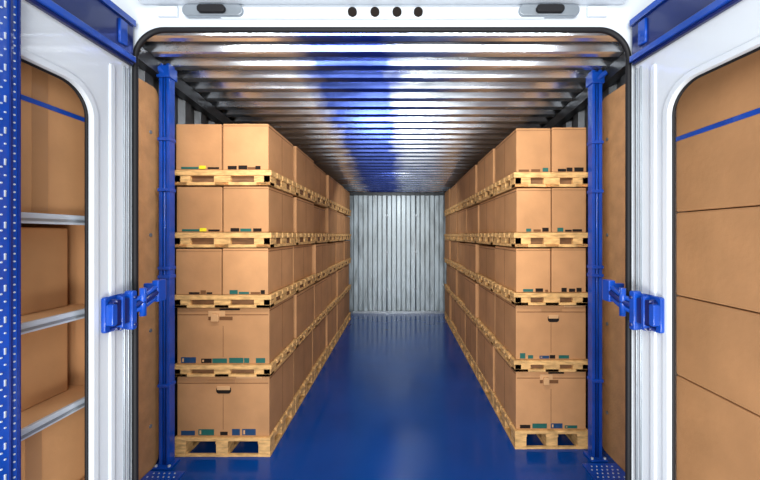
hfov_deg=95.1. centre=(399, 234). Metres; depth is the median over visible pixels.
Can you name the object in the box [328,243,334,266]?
cardboard box
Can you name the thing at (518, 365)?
pallet
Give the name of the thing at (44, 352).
cardboard box
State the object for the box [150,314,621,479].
floor
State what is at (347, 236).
pallet
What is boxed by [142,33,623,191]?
ceiling
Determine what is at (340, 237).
pallet
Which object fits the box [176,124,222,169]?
cardboard box
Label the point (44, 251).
cardboard box
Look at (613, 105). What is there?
panel
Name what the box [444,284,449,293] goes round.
pallet
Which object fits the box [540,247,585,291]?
cardboard box
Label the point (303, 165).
cardboard box
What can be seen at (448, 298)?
cardboard box
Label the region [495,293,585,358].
cardboard box
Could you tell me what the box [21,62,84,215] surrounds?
cardboard box
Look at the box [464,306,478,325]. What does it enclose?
pallet
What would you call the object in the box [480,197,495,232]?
cardboard box
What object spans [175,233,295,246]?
pallet
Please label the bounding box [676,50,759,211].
cardboard box
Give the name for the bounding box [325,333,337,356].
pallet
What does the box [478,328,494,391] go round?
cardboard box
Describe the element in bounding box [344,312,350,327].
pallet
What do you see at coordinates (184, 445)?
pallet
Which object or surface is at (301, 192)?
pallet
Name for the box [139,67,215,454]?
wall
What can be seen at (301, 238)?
pallet
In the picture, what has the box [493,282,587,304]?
pallet
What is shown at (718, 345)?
cardboard box
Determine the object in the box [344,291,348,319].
cardboard box
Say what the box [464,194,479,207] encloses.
pallet
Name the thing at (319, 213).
cardboard box
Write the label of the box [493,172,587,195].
pallet
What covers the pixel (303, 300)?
cardboard box
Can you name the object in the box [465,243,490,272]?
cardboard box
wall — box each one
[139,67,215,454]
[343,192,446,313]
[560,74,624,428]
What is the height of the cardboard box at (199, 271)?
0.333 m
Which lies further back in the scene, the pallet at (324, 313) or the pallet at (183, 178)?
the pallet at (324, 313)
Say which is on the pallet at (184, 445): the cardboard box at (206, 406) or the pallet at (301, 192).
the cardboard box at (206, 406)
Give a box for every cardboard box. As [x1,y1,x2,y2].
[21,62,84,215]
[21,227,67,314]
[21,323,67,411]
[21,407,84,479]
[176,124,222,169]
[176,247,233,294]
[177,187,239,232]
[177,295,292,363]
[177,352,292,435]
[223,124,292,180]
[223,186,292,232]
[223,246,292,294]
[291,244,311,282]
[293,146,313,190]
[293,197,313,232]
[293,285,313,337]
[293,332,311,395]
[312,243,327,273]
[312,278,326,319]
[312,317,324,366]
[314,164,325,196]
[314,206,324,232]
[322,241,342,263]
[323,208,336,233]
[324,271,335,305]
[325,305,335,346]
[326,175,336,202]
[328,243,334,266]
[336,267,344,296]
[336,297,343,331]
[337,182,343,206]
[337,212,343,233]
[343,241,349,259]
[344,189,349,209]
[344,216,349,233]
[344,264,348,287]
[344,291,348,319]
[445,189,449,209]
[445,215,449,233]
[445,240,451,259]
[445,289,451,318]
[446,264,449,286]
[450,183,456,206]
[450,212,457,233]
[450,266,457,295]
[451,241,471,262]
[452,297,456,327]
[457,175,464,202]
[457,303,465,344]
[458,209,470,233]
[458,271,467,302]
[459,243,464,265]
[465,165,477,198]
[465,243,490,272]
[465,277,478,317]
[466,314,477,363]
[467,205,479,232]
[478,149,494,191]
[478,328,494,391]
[479,245,499,280]
[479,284,494,334]
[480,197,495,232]
[495,128,549,182]
[495,246,549,291]
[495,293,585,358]
[495,349,585,428]
[496,188,550,232]
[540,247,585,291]
[541,188,585,232]
[550,127,585,171]
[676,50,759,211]
[676,206,759,312]
[676,296,759,415]
[676,375,759,479]
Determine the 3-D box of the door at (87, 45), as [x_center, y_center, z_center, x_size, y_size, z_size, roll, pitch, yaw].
[-1.074,0.360,0.943,0.064,2.440,0.885,0,0,0]
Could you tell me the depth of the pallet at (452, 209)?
5.60 m
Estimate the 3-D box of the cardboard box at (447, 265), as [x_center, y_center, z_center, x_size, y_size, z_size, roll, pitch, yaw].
[1.156,0.743,6.350,0.529,0.389,0.640,0,0,0]
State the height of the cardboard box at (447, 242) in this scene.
0.337 m
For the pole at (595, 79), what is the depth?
2.47 m
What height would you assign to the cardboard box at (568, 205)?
0.335 m
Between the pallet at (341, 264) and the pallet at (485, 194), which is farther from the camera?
the pallet at (341, 264)
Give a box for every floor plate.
[140,471,184,479]
[582,463,624,479]
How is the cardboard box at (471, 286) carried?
on the pallet at (471, 316)
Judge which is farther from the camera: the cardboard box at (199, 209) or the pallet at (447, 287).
the pallet at (447, 287)
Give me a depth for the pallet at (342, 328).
5.55 m
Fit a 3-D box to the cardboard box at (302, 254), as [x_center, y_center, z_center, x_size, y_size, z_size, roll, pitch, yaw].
[-1.296,0.263,3.460,0.672,0.337,0.640,0,0,0]
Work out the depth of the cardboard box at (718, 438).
1.20 m
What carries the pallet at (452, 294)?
on the cardboard box at (454, 303)
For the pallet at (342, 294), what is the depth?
5.50 m
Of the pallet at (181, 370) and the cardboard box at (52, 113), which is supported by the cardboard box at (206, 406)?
the pallet at (181, 370)
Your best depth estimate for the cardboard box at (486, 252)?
3.50 m
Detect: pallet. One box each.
[175,170,295,194]
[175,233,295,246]
[175,284,295,307]
[175,340,295,376]
[175,399,294,456]
[292,275,314,292]
[293,183,314,201]
[293,321,314,348]
[293,369,314,412]
[295,233,314,244]
[311,193,327,206]
[312,268,327,281]
[312,348,327,378]
[314,199,337,210]
[314,233,327,242]
[314,308,327,326]
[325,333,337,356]
[327,298,337,312]
[328,234,337,241]
[328,264,337,274]
[336,261,344,268]
[336,290,344,301]
[336,321,344,339]
[337,204,344,213]
[337,234,344,240]
[343,208,350,215]
[343,258,350,265]
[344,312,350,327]
[345,234,350,239]
[345,284,350,293]
[444,208,449,215]
[444,234,449,239]
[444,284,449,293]
[445,312,451,326]
[449,204,458,213]
[449,234,455,240]
[449,260,455,268]
[449,289,457,300]
[450,320,456,337]
[456,200,467,210]
[456,234,464,241]
[456,263,464,273]
[456,297,464,311]
[456,331,465,354]
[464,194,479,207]
[464,233,476,242]
[464,268,478,280]
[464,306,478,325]
[465,346,477,376]
[476,184,496,202]
[476,233,493,244]
[476,274,494,290]
[476,319,494,344]
[477,366,494,406]
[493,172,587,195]
[493,233,587,246]
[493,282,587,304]
[493,337,587,371]
[493,394,587,448]
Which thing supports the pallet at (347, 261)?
on the cardboard box at (346, 267)
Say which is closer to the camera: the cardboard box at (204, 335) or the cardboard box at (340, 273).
the cardboard box at (204, 335)
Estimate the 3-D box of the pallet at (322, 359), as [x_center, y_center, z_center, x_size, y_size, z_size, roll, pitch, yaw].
[-1.285,1.532,4.160,0.700,0.135,0.680,0,0,0]
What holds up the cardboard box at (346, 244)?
on the pallet at (347, 261)
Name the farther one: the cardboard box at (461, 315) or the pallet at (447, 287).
the pallet at (447, 287)
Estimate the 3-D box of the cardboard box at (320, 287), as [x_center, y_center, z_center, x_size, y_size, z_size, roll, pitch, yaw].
[-1.280,0.743,4.160,0.672,0.389,0.640,0,0,0]
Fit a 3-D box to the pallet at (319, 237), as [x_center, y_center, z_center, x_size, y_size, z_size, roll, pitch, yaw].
[-1.285,0.036,4.160,0.716,0.108,0.680,0,0,0]
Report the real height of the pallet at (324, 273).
0.090 m
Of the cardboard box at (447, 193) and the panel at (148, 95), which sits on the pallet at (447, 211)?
the cardboard box at (447, 193)
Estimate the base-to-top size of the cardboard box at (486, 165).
0.337 m
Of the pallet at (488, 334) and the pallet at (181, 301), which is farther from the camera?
the pallet at (488, 334)
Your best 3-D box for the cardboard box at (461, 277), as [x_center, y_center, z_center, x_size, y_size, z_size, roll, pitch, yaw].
[1.147,0.738,4.950,0.529,0.399,0.640,0,0,0]
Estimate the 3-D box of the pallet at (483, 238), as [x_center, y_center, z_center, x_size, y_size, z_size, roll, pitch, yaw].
[1.137,0.036,3.550,0.573,0.108,0.680,0,0,0]
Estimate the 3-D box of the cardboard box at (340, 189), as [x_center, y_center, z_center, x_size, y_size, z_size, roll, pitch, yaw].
[-1.287,-0.639,5.560,0.672,0.337,0.640,0,0,0]
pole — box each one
[152,63,179,469]
[583,70,607,461]
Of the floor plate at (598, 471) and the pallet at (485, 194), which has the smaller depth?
the floor plate at (598, 471)
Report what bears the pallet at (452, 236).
on the cardboard box at (454, 244)
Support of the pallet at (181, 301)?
on the cardboard box at (204, 335)
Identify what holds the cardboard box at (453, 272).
on the pallet at (452, 294)
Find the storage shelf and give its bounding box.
[21,212,84,479]
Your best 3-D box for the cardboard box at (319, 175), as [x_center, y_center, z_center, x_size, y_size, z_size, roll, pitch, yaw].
[-1.292,-0.634,4.160,0.672,0.327,0.640,0,0,0]
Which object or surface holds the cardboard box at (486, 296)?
on the pallet at (488, 334)
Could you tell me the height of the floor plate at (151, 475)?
0.011 m
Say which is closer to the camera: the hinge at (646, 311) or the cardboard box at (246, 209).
the hinge at (646, 311)
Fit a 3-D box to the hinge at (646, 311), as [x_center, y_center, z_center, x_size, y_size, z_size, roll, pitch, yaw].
[0.911,0.278,1.371,0.082,0.175,0.257,0,0,0]
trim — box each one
[139,48,234,124]
[543,53,624,128]
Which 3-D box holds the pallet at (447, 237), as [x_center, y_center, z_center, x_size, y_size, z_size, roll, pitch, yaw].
[1.137,0.036,6.350,0.573,0.108,0.680,0,0,0]
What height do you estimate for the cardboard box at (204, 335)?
0.409 m
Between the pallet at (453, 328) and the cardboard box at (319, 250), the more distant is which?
the pallet at (453, 328)
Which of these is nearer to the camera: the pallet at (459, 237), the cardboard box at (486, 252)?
the cardboard box at (486, 252)
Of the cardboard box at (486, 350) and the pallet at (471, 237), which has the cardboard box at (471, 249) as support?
the pallet at (471, 237)
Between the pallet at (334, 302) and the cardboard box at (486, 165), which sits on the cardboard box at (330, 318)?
the pallet at (334, 302)
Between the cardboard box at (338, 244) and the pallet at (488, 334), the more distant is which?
the cardboard box at (338, 244)
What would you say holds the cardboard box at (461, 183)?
on the pallet at (460, 206)
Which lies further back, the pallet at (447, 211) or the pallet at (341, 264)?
the pallet at (447, 211)
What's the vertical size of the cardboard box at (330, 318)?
0.437 m
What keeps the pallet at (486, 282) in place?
on the cardboard box at (486, 296)
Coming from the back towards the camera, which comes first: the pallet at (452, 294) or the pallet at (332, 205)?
the pallet at (452, 294)
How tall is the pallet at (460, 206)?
0.108 m
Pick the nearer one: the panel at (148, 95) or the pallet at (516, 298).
the panel at (148, 95)
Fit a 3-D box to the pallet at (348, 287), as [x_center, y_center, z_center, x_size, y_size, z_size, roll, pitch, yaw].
[-1.285,0.981,6.260,0.716,0.081,0.680,0,0,0]
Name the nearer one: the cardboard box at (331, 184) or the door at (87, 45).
the door at (87, 45)
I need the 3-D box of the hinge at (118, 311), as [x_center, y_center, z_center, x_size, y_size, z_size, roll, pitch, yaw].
[-1.047,0.278,1.373,0.082,0.175,0.255,0,0,0]
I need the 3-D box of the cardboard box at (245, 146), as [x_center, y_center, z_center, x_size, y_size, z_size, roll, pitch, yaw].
[-1.117,-0.639,2.802,0.331,0.337,0.582,0,0,0]
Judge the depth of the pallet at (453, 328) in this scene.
5.62 m
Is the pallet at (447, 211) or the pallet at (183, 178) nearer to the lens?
the pallet at (183, 178)
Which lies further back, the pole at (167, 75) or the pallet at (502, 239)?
the pallet at (502, 239)
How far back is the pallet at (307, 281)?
3.40 m
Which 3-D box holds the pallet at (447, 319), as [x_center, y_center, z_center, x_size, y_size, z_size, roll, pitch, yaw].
[1.137,1.532,6.350,0.557,0.135,0.680,0,0,0]
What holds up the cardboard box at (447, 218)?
on the pallet at (447, 237)
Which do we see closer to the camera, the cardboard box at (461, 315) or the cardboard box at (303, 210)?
the cardboard box at (303, 210)
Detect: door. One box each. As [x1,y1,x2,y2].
[0,0,135,479]
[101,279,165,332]
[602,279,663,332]
[629,0,759,479]
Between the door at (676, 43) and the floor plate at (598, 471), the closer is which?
the door at (676, 43)
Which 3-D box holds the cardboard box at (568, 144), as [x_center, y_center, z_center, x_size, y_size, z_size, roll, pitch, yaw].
[1.268,-0.639,2.887,0.259,0.337,0.582,0,0,0]
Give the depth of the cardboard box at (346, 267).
6.27 m
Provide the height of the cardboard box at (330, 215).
0.335 m
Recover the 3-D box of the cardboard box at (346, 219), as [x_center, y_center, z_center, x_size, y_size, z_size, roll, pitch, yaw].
[-1.284,-0.178,6.260,0.672,0.315,0.640,0,0,0]
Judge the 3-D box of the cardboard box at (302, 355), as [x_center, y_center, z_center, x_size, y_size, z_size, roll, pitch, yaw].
[-1.294,1.244,3.460,0.672,0.437,0.640,0,0,0]
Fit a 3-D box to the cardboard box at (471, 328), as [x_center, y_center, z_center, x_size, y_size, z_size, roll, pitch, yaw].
[1.128,1.244,4.250,0.529,0.437,0.640,0,0,0]
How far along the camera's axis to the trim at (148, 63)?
2.72 m
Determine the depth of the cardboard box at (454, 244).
5.48 m
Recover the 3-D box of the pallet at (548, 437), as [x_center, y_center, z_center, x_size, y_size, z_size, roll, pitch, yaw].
[1.137,1.532,2.890,0.557,0.135,0.600,0,0,0]
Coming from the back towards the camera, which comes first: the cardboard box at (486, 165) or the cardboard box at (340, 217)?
the cardboard box at (340, 217)
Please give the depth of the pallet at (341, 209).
5.55 m
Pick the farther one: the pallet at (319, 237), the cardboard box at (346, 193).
the cardboard box at (346, 193)
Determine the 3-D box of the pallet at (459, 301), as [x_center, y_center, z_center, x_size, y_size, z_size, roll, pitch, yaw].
[1.137,0.981,4.950,0.573,0.081,0.680,0,0,0]
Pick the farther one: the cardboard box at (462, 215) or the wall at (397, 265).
the wall at (397, 265)
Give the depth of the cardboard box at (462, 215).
4.89 m
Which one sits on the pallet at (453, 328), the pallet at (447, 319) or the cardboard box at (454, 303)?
the cardboard box at (454, 303)
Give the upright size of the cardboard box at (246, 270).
0.337 m
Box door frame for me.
[111,0,680,479]
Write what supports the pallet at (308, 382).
on the floor
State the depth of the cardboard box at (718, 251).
1.17 m
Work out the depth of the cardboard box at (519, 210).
2.60 m
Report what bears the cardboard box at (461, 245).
on the pallet at (459, 267)
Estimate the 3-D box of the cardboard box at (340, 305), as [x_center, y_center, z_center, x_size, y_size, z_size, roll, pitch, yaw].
[-1.277,1.249,5.560,0.672,0.427,0.640,0,0,0]
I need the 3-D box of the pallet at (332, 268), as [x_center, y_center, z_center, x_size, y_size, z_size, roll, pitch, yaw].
[-1.285,0.479,4.860,0.716,0.090,0.680,0,0,0]
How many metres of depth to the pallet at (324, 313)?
4.10 m
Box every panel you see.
[139,79,158,479]
[602,84,624,471]
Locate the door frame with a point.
(611, 18)
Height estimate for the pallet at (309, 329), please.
0.081 m
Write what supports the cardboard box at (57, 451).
on the storage shelf
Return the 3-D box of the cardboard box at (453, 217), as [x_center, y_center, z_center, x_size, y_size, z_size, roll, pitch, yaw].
[1.130,-0.188,5.650,0.529,0.335,0.640,0,0,0]
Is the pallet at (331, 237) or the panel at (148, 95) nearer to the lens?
the panel at (148, 95)
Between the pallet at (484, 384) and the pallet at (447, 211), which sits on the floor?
the pallet at (484, 384)
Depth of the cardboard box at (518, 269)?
2.61 m
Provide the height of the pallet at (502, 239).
0.108 m
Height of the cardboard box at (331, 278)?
0.399 m
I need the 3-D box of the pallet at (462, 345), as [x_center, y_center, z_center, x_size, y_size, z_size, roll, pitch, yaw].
[1.137,1.532,4.950,0.557,0.135,0.680,0,0,0]
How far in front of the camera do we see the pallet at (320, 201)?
4.11 m
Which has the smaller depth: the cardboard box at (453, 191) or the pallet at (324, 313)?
the pallet at (324, 313)
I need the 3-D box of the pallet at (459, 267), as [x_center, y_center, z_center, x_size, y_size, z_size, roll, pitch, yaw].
[1.137,0.479,4.950,0.573,0.090,0.680,0,0,0]
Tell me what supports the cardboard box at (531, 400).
on the pallet at (548, 437)
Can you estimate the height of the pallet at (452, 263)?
0.090 m
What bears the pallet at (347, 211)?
on the cardboard box at (346, 219)
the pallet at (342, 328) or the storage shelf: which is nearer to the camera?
the storage shelf
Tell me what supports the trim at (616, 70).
attached to the wall at (580, 120)
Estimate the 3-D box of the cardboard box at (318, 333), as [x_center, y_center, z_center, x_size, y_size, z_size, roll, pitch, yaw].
[-1.298,1.249,4.160,0.672,0.427,0.640,0,0,0]
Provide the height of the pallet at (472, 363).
0.135 m
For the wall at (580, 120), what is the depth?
2.94 m
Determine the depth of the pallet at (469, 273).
4.20 m
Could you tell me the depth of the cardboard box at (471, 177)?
4.14 m
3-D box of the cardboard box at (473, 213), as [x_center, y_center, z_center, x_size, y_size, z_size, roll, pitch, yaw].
[1.146,-0.183,4.250,0.529,0.325,0.640,0,0,0]
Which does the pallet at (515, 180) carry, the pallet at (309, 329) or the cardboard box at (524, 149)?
the cardboard box at (524, 149)

